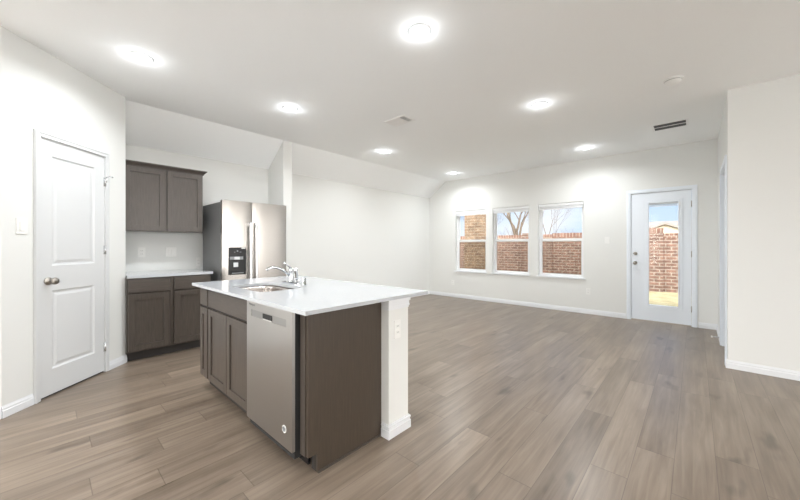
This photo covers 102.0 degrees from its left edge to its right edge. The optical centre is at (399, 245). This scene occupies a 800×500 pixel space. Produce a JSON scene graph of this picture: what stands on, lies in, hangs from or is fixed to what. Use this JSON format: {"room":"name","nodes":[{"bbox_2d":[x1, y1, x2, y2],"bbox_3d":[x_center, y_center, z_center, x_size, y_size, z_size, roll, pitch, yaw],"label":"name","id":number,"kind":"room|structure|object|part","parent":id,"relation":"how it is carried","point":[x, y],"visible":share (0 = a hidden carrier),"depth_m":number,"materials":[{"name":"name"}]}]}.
{"room":"open-plan kitchen","nodes":[
{"label":"open-plan kitchen","id":0,"kind":"room"},
{"bbox_2d":[0,26,0,406],"bbox_3d":[-3.903,-0.163,1.119,0.120,2.740,3.197,0,0,42],"label":"wall","id":1,"kind":"structure","parent":0,"point":[0,26],"depth_m":2.26,"materials":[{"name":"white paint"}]},
{"bbox_2d":[1,26,125,406],"bbox_3d":[-2.862,-0.163,2.800,0.110,2.740,1.086,0,0,-3],"label":"wall","id":2,"kind":"structure","parent":0,"point":[41,91],"depth_m":2.46,"materials":[{"name":"white paint"}]},
{"bbox_2d":[1,394,33,418],"bbox_3d":[-2.781,1.166,2.362,0.013,0.082,0.202,0,0,-3],"label":"baseboard","id":3,"kind":"structure","parent":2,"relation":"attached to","point":[11,408],"depth_m":2.35,"materials":[{"name":"white paint"}]},
{"bbox_2d":[16,218,27,233],"bbox_3d":[-2.783,-0.143,2.386,0.011,0.120,0.075,0,0,-3],"label":"light switch","id":4,"kind":"object","parent":2,"relation":"attached to","point":[21,223],"visible":1,"depth_m":2.38,"materials":[{"name":"white plastic"}]},
{"bbox_2d":[33,129,112,403],"bbox_3d":[-2.827,0.158,2.797,0.180,2.098,0.668,0,0,-3],"label":"door","id":5,"kind":"structure","parent":2,"relation":"in","point":[71,184],"depth_m":2.75,"materials":[{"name":"white paint"}]},
{"bbox_3d":[-2.763,0.282,2.578,0.072,0.062,0.062,0,0,-3],"label":"knob","id":6,"kind":"part","parent":5,"relation":"part of","materials":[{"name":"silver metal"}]},
{"bbox_2d":[109,355,126,369],"bbox_3d":[-2.822,1.166,3.243,0.013,0.082,0.218,0,0,-3],"label":"baseboard","id":7,"kind":"structure","parent":2,"relation":"attached to","point":[121,360],"depth_m":3.23,"materials":[{"name":"white paint"}]},
{"bbox_2d":[126,144,429,290],"bbox_3d":[-2.639,0.011,4.490,0.140,2.392,9.883,0,0,42],"label":"wall","id":8,"kind":"structure","parent":0,"point":[341,231],"depth_m":5.85,"materials":[{"name":"white paint"}]},
{"bbox_2d":[138,248,144,256],"bbox_3d":[-3.094,0.082,3.881,0.010,0.115,0.070,0,0,42],"label":"wall outlet","id":9,"kind":"object","parent":8,"relation":"attached to","point":[141,251],"visible":1,"depth_m":3.88,"materials":[{"name":"white plastic"}]},
{"bbox_2d":[126,159,206,232],"bbox_3d":[-2.832,-0.544,3.898,0.368,0.770,0.812,0,0,42],"label":"upper cabinet","id":10,"kind":"object","parent":8,"relation":"attached to","point":[159,198],"visible":0.89,"depth_m":3.75,"materials":[{"name":"brown wood"}]},
{"bbox_3d":[-2.860,-0.522,3.640,0.019,0.698,0.373,0,0,42],"label":"door","id":11,"kind":"part","parent":10,"relation":"part of","materials":[{"name":"brown wood"}]},
{"bbox_3d":[-2.832,-0.904,3.898,0.368,0.051,0.812,0,0,42],"label":"crown moulding","id":12,"kind":"part","parent":10,"relation":"part of","materials":[{"name":"brown wood"}]},
{"bbox_3d":[-2.600,-0.522,3.925,0.019,0.698,0.364,0,0,42],"label":"door","id":13,"kind":"part","parent":10,"relation":"part of","materials":[{"name":"brown wood"}]},
{"bbox_2d":[166,248,175,256],"bbox_3d":[-2.894,0.082,4.098,0.011,0.115,0.110,0,0,42],"label":"light switch","id":14,"kind":"object","parent":8,"relation":"attached to","point":[170,252],"visible":1,"depth_m":4.10,"materials":[{"name":"white plastic"}]},
{"bbox_2d":[196,258,199,265],"bbox_3d":[-2.690,0.217,4.324,0.010,0.115,0.050,0,0,42],"label":"wall outlet","id":15,"kind":"object","parent":8,"relation":"attached to","point":[197,259],"visible":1,"depth_m":4.32,"materials":[{"name":"white plastic"}]},
{"bbox_2d":[268,140,291,275],"bbox_3d":[-1.826,-0.163,4.926,0.476,2.740,0.135,0,0,42],"label":"wall","id":16,"kind":"structure","parent":0,"point":[280,169],"depth_m":4.79,"materials":[{"name":"white paint"}]},
{"bbox_2d":[381,297,410,439],"bbox_3d":[-0.650,0.773,2.676,1.763,0.868,0.211,0,0,42],"label":"wall","id":17,"kind":"structure","parent":0,"point":[395,417],"depth_m":2.06,"materials":[{"name":"white paint"}]},
{"bbox_3d":[-0.650,0.373,2.676,1.759,0.068,0.207,0,0,42],"label":"cap moulding","id":18,"kind":"part","parent":17,"relation":"part of","materials":[{"name":"white paint"}]},
{"bbox_3d":[-0.650,1.163,2.676,1.763,0.087,0.211,0,0,42],"label":"baseboard","id":19,"kind":"part","parent":17,"relation":"part of","materials":[{"name":"white paint"}]},
{"bbox_2d":[394,319,400,338],"bbox_3d":[-0.016,0.535,2.076,0.010,0.118,0.058,0,0,42],"label":"wall outlet","id":20,"kind":"object","parent":17,"relation":"attached to","point":[397,323],"visible":1,"depth_m":2.07,"materials":[{"name":"white plastic"}]},
{"bbox_2d":[0,0,799,197],"bbox_3d":[1.147,-1.378,1.040,10.385,0.590,10.163,0,0,42],"label":"ceiling","id":21,"kind":"structure","parent":0,"point":[219,80],"depth_m":2.87,"materials":[{"name":"white paint"}]},
{"bbox_2d":[127,51,153,62],"bbox_3d":[-2.105,-1.529,2.635,0.172,0.008,0.172,0,0,42],"label":"recessed light","id":22,"kind":"object","parent":21,"relation":"in","point":[138,56],"visible":1,"depth_m":2.63,"materials":[{"name":"white paint"}]},
{"bbox_2d":[282,105,297,111],"bbox_3d":[-1.230,-1.529,3.625,0.172,0.008,0.172,0,0,42],"label":"recessed light","id":23,"kind":"object","parent":21,"relation":"in","point":[288,108],"visible":1,"depth_m":3.62,"materials":[{"name":"white"}]},
{"bbox_2d":[384,114,414,126],"bbox_3d":[-0.006,-1.528,3.976,0.325,0.008,0.220,0,0,42],"label":"ceiling vent","id":24,"kind":"object","parent":21,"relation":"in","point":[402,119],"visible":1,"depth_m":3.96,"materials":[{"name":"white"}]},
{"bbox_2d":[408,23,431,38],"bbox_3d":[0.139,-1.529,2.316,0.172,0.008,0.172,0,0,42],"label":"recessed light","id":25,"kind":"object","parent":21,"relation":"in","point":[418,30],"visible":1,"depth_m":2.31,"materials":[{"name":"white"}]},
{"bbox_2d":[531,101,547,107],"bbox_3d":[1.517,-1.529,3.522,0.172,0.008,0.172,0,0,42],"label":"recessed light","id":26,"kind":"object","parent":21,"relation":"in","point":[540,104],"visible":1,"depth_m":3.51,"materials":[{"name":"white"}]},
{"bbox_2d":[580,146,591,149],"bbox_3d":[2.923,-1.529,5.093,0.172,0.008,0.172,0,0,42],"label":"recessed light","id":27,"kind":"object","parent":21,"relation":"in","point":[587,147],"visible":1,"depth_m":5.10,"materials":[{"name":"white"}]},
{"bbox_2d":[651,118,688,131],"bbox_3d":[3.429,-1.528,4.120,0.360,0.008,0.280,0,0,42],"label":"ceiling vent","id":28,"kind":"object","parent":21,"relation":"in","point":[684,122],"visible":1,"depth_m":4.11,"materials":[{"name":"white"}]},
{"bbox_2d":[663,75,682,85],"bbox_3d":[2.521,-1.513,2.993,0.144,0.041,0.144,0,0,42],"label":"smoke detector","id":29,"kind":"object","parent":21,"relation":"attached to","point":[674,80],"visible":1,"depth_m":2.96,"materials":[{"name":"white plastic"}]},
{"bbox_2d":[0,294,799,499],"bbox_3d":[1.147,1.267,1.040,10.385,0.120,10.163,0,0,42],"label":"floor","id":30,"kind":"structure","parent":0,"point":[506,401],"depth_m":2.09,"materials":[{"name":"brown wood"}]},
{"bbox_2d":[126,274,210,361],"bbox_3d":[-2.750,0.773,3.800,0.622,0.868,0.777,0,0,42],"label":"base cabinet","id":31,"kind":"object","parent":30,"relation":"on","point":[163,313],"visible":0.81,"depth_m":3.54,"materials":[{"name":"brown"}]},
{"bbox_3d":[-2.662,0.422,3.448,0.019,0.134,0.352,0,0,42],"label":"drawer","id":32,"kind":"part","parent":31,"relation":"part of","materials":[{"name":"brown wood"}]},
{"bbox_3d":[-2.662,0.798,3.448,0.019,0.582,0.352,0,0,42],"label":"door","id":33,"kind":"part","parent":31,"relation":"part of","materials":[{"name":"brown wood"}]},
{"bbox_2d":[126,269,212,278],"bbox_3d":[-2.740,0.323,3.802,0.633,0.030,0.794,0,0,42],"label":"countertop","id":34,"kind":"structure","parent":31,"relation":"on","point":[161,273],"depth_m":3.71,"materials":[{"name":"white stone"}]},
{"bbox_3d":[-2.394,0.798,3.743,0.019,0.582,0.361,0,0,42],"label":"door","id":35,"kind":"part","parent":31,"relation":"part of","materials":[{"name":"brown wood"}]},
{"bbox_3d":[-2.394,0.422,3.743,0.019,0.134,0.361,0,0,42],"label":"drawer","id":36,"kind":"part","parent":31,"relation":"part of","materials":[{"name":"brown wood"}]},
{"bbox_2d":[200,288,217,389],"bbox_3d":[-1.464,0.773,2.922,0.200,0.868,0.548,0,0,42],"label":"base cabinet","id":37,"kind":"object","parent":30,"relation":"on","point":[204,308],"visible":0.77,"depth_m":2.74,"materials":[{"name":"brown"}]},
{"bbox_3d":[-1.641,0.431,2.725,0.173,0.133,0.019,0,0,42],"label":"drawer","id":38,"kind":"part","parent":37,"relation":"part of","materials":[{"name":"brown wood"}]},
{"bbox_3d":[-1.641,0.806,2.725,0.173,0.578,0.019,0,0,42],"label":"door","id":39,"kind":"part","parent":37,"relation":"part of","materials":[{"name":"brown wood"}]},
{"bbox_2d":[208,290,246,413],"bbox_3d":[-1.094,0.773,2.585,0.799,0.868,0.548,0,0,42],"label":"base cabinet","id":40,"kind":"object","parent":30,"relation":"on","point":[227,314],"visible":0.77,"depth_m":2.35,"materials":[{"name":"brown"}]},
{"bbox_3d":[-1.415,0.806,2.520,0.386,0.578,0.019,0,0,42],"label":"door","id":41,"kind":"part","parent":40,"relation":"part of","materials":[{"name":"brown wood"}]},
{"bbox_3d":[-1.271,0.431,2.388,0.780,0.133,0.019,0,0,42],"label":"drawer","id":42,"kind":"part","parent":40,"relation":"part of","materials":[{"name":"brown wood"}]},
{"bbox_3d":[-1.260,0.723,2.402,0.799,0.768,0.016,0,0,42],"label":"frame","id":43,"kind":"part","parent":40,"relation":"part of","materials":[{"name":"grey"}]},
{"bbox_3d":[-1.126,0.806,2.256,0.383,0.578,0.019,0,0,42],"label":"door","id":44,"kind":"part","parent":40,"relation":"part of","materials":[{"name":"brown wood"}]},
{"bbox_2d":[192,275,427,315],"bbox_3d":[-0.787,0.327,2.514,1.779,0.021,0.967,0,0,42],"label":"countertop","id":45,"kind":"structure","parent":40,"relation":"on","point":[320,295],"depth_m":2.14,"materials":[{"name":"white stone"}]},
{"bbox_2d":[239,285,292,291],"bbox_3d":[-1.031,0.423,2.499,0.574,0.168,0.359,0,0,42],"label":"sink","id":46,"kind":"object","parent":45,"relation":"in","point":[263,288],"visible":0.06,"depth_m":2.73,"materials":[{"name":"silver metal"}]},
{"bbox_2d":[265,262,299,283],"bbox_3d":[-0.980,0.225,2.659,0.240,0.182,0.243,0,0,42],"label":"faucet","id":47,"kind":"object","parent":45,"relation":"on","point":[290,273],"visible":0.99,"depth_m":2.70,"materials":[{"name":"silver metal"}]},
{"bbox_3d":[-0.994,0.212,2.651,0.212,0.095,0.025,0,0,-45],"label":"spout","id":48,"kind":"part","parent":47,"relation":"part of","materials":[{"name":"silver metal"}]},
{"bbox_3d":[-0.916,0.311,2.729,0.240,0.010,0.054,0,0,42],"label":"plate","id":49,"kind":"part","parent":47,"relation":"part of","materials":[{"name":"silver metal"}]},
{"bbox_2d":[293,268,298,282],"bbox_3d":[-0.851,0.244,2.663,0.040,0.124,0.048,0,0,42],"label":"sprayer","id":50,"kind":"object","parent":47,"relation":"on","point":[294,269],"visible":1,"depth_m":2.65,"materials":[{"name":"silver metal"}]},
{"bbox_2d":[301,278,306,285],"bbox_3d":[-0.760,0.285,2.566,0.040,0.062,0.040,0,0,42],"label":"air gap cap","id":51,"kind":"object","parent":45,"relation":"on","point":[303,279],"visible":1,"depth_m":2.55,"materials":[{"name":"silver metal"}]},
{"bbox_2d":[203,199,285,280],"bbox_3d":[-2.071,0.317,4.368,0.775,1.740,0.818,0,0,42],"label":"refrigerator","id":52,"kind":"object","parent":30,"relation":"on","point":[241,239],"visible":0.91,"depth_m":4.09,"materials":[{"name":"grey"}]},
{"bbox_3d":[-2.012,0.279,3.996,0.053,1.655,0.348,0,0,42],"label":"freezer door","id":53,"kind":"part","parent":52,"relation":"part of","materials":[{"name":"silver metal"}]},
{"bbox_3d":[-1.874,0.257,4.061,0.071,1.100,0.030,0,0,42],"label":"door handle","id":54,"kind":"part","parent":52,"relation":"part of","materials":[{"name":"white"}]},
{"bbox_3d":[-1.826,0.257,4.114,0.071,1.100,0.030,0,0,42],"label":"door handle","id":55,"kind":"part","parent":52,"relation":"part of","materials":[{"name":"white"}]},
{"bbox_3d":[-1.734,0.279,4.301,0.053,1.655,0.464,0,0,42],"label":"fridge door","id":56,"kind":"part","parent":52,"relation":"part of","materials":[{"name":"silver metal"}]},
{"bbox_2d":[247,300,310,464],"bbox_3d":[-0.580,0.771,2.081,0.556,0.852,0.563,0,0,42],"label":"dishwasher","id":57,"kind":"object","parent":30,"relation":"on","point":[273,334],"visible":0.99,"depth_m":1.81,"materials":[{"name":"silver"}]},
{"bbox_3d":[-0.762,0.713,1.881,0.556,0.737,0.018,0,0,42],"label":"door","id":58,"kind":"part","parent":57,"relation":"part of","materials":[{"name":"silver metal"}]},
{"bbox_3d":[-0.694,1.147,1.955,0.536,0.100,0.015,0,0,42],"label":"kick plate","id":59,"kind":"part","parent":57,"relation":"part of","materials":[{"name":"black"}]},
{"bbox_2d":[300,302,380,472],"bbox_3d":[-0.322,0.773,1.890,0.076,0.868,0.535,0,0,42],"label":"end panel","id":60,"kind":"object","parent":30,"relation":"on","point":[340,350],"visible":0.93,"depth_m":1.82,"materials":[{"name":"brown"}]},
{"bbox_2d":[430,138,717,327],"bbox_3d":[4.522,-0.163,4.745,10.385,2.740,0.140,0,0,42],"label":"wall","id":61,"kind":"structure","parent":0,"point":[603,184],"depth_m":5.75,"materials":[{"name":"white paint"}]},
{"bbox_2d":[454,209,486,273],"bbox_3d":[1.624,-0.095,7.365,0.838,1.404,0.166,0,0,42],"label":"window","id":62,"kind":"structure","parent":61,"relation":"in","point":[472,212],"depth_m":7.48,"materials":[{"name":"white plastic"}]},
{"bbox_3d":[1.603,0.594,7.342,0.838,0.026,0.103,0,0,42],"label":"sill","id":63,"kind":"part","parent":62,"relation":"part of","materials":[{"name":"white paint"}]},
{"bbox_3d":[1.649,0.212,7.393,0.722,0.690,0.024,0,0,42],"label":"sash","id":64,"kind":"part","parent":62,"relation":"part of","materials":[{"name":"white plastic"}]},
{"bbox_2d":[491,206,529,275],"bbox_3d":[2.311,-0.095,6.739,0.838,1.404,0.166,0,0,42],"label":"window","id":65,"kind":"structure","parent":61,"relation":"in","point":[521,208],"depth_m":6.79,"materials":[{"name":"white plastic"}]},
{"bbox_3d":[2.290,0.594,6.716,0.838,0.026,0.103,0,0,42],"label":"sill","id":66,"kind":"part","parent":65,"relation":"part of","materials":[{"name":"white paint"}]},
{"bbox_3d":[2.355,-0.425,6.787,0.722,0.688,0.024,0,0,42],"label":"sash","id":67,"kind":"part","parent":65,"relation":"part of","materials":[{"name":"white plastic"}]},
{"bbox_3d":[2.336,0.212,6.766,0.722,0.690,0.024,0,0,42],"label":"sash","id":68,"kind":"part","parent":65,"relation":"part of","materials":[{"name":"white plastic"}]},
{"bbox_2d":[430,291,625,318],"bbox_3d":[2.236,1.166,6.724,4.060,0.082,0.013,0,0,42],"label":"baseboard","id":69,"kind":"structure","parent":61,"relation":"attached to","point":[538,305],"depth_m":6.32,"materials":[{"name":"white paint"}]},
{"bbox_2d":[536,201,584,279],"bbox_3d":[3.020,-0.095,6.093,0.852,1.404,0.166,0,0,42],"label":"window","id":70,"kind":"structure","parent":61,"relation":"in","point":[570,204],"depth_m":6.09,"materials":[{"name":"white plastic"}]},
{"bbox_3d":[2.999,0.594,6.070,0.852,0.026,0.103,0,0,42],"label":"sill","id":71,"kind":"part","parent":70,"relation":"part of","materials":[{"name":"white paint"}]},
{"bbox_3d":[3.064,-0.425,6.141,0.736,0.688,0.024,0,0,42],"label":"sash","id":72,"kind":"part","parent":70,"relation":"part of","materials":[{"name":"white plastic"}]},
{"bbox_3d":[3.045,0.212,6.120,0.736,0.690,0.024,0,0,42],"label":"sash","id":73,"kind":"part","parent":70,"relation":"part of","materials":[{"name":"white plastic"}]},
{"bbox_2d":[627,185,696,327],"bbox_3d":[4.091,0.154,5.095,0.862,2.106,0.202,0,0,42],"label":"door","id":74,"kind":"structure","parent":61,"relation":"in","point":[638,201],"depth_m":5.10,"materials":[{"name":"white paint"}]},
{"bbox_3d":[4.228,0.092,4.903,0.018,1.510,0.010,0,0,42],"label":"blind lever","id":75,"kind":"part","parent":74,"relation":"part of","materials":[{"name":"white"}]},
{"bbox_2d":[649,202,677,206],"bbox_3d":[4.119,-0.641,5.071,0.356,0.054,0.010,0,0,42],"label":"mini blind","id":76,"kind":"object","parent":61,"relation":"attached to","point":[666,203],"depth_m":5.06,"materials":[{"name":"white"}]},
{"bbox_2d":[699,322,716,329],"bbox_3d":[4.462,1.166,4.696,0.200,0.082,0.013,0,0,42],"label":"baseboard","id":77,"kind":"structure","parent":61,"relation":"attached to","point":[701,325],"depth_m":4.69,"materials":[{"name":"white paint"}]},
{"bbox_2d":[718,87,744,361],"bbox_3d":[3.932,-0.163,3.877,0.120,2.740,1.938,0,0,42],"label":"wall","id":78,"kind":"structure","parent":0,"point":[731,136],"depth_m":3.17,"materials":[{"name":"white paint"}]},
{"bbox_2d":[716,324,719,341],"bbox_3d":[4.225,1.166,4.297,0.013,0.082,0.923,0,0,42],"label":"baseboard","id":79,"kind":"structure","parent":78,"relation":"attached to","point":[717,327],"depth_m":4.32,"materials":[{"name":"white paint"}]},
{"bbox_2d":[720,155,726,360],"bbox_3d":[3.634,0.148,3.561,0.136,2.118,0.956,0,0,42],"label":"trim","id":80,"kind":"structure","parent":78,"relation":"attached to","point":[723,171],"depth_m":3.89,"materials":[{"name":"white paint"}]},
{"bbox_2d":[745,74,799,370],"bbox_3d":[5.155,-0.163,1.533,4.844,2.740,0.120,0,0,42],"label":"wall","id":81,"kind":"structure","parent":0,"point":[772,108],"depth_m":3.00,"materials":[{"name":"white paint"}]},
{"bbox_2d":[726,359,799,380],"bbox_3d":[5.061,1.166,1.529,4.977,0.082,0.013,0,0,42],"label":"baseboard","id":82,"kind":"structure","parent":81,"relation":"attached to","point":[737,365],"depth_m":3.03,"materials":[{"name":"white paint"}]},
{"label":"outside","id":83,"kind":"structure","parent":0,"visible":0},
{"bbox_2d":[649,291,691,323],"bbox_3d":[8.276,1.377,27.384,35.350,0.100,38.367,0,0,42],"label":"ground","id":84,"kind":"structure","parent":83,"point":[656,298],"depth_m":8.13,"materials":[{"name":"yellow plant"}]},
{"bbox_2d":[464,214,485,269],"bbox_3d":[2.491,-0.108,10.277,0.720,2.870,0.550,0,0,42],"label":"brick wall","id":85,"kind":"structure","parent":84,"relation":"on","point":[475,225],"depth_m":10.09,"materials":[{"name":"brown brick"}]},
{"bbox_2d":[503,211,528,234],"bbox_3d":[7.722,-1.483,21.295,3.055,5.647,3.908,0,0,3],"label":"bare tree","id":86,"kind":"object","parent":84,"relation":"on","point":[515,230],"visible":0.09,"depth_m":20.37,"materials":[{"name":"brown plant"}]},
{"bbox_2d":[520,209,571,233],"bbox_3d":[7.891,-0.911,17.514,3.134,4.478,1.801,0,0,19],"label":"bare tree","id":87,"kind":"object","parent":84,"relation":"on","point":[561,209],"visible":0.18,"depth_m":17.25,"materials":[{"name":"brown plant"}]},
{"bbox_2d":[460,228,691,293],"bbox_3d":[5.120,0.412,11.559,16.000,1.830,0.365,0,0,42],"label":"fence","id":88,"kind":"object","parent":84,"relation":"on","point":[559,257],"visible":0.2,"depth_m":10.95,"materials":[{"name":"brown brick"}]},
{"bbox_2d":[649,220,691,232],"bbox_3d":[18.486,-0.093,16.133,13.400,2.840,12.250,0,0,42],"label":"house","id":89,"kind":"structure","parent":84,"relation":"on","point":[669,226],"depth_m":14.35,"materials":[{"name":"beige"}]}
]}

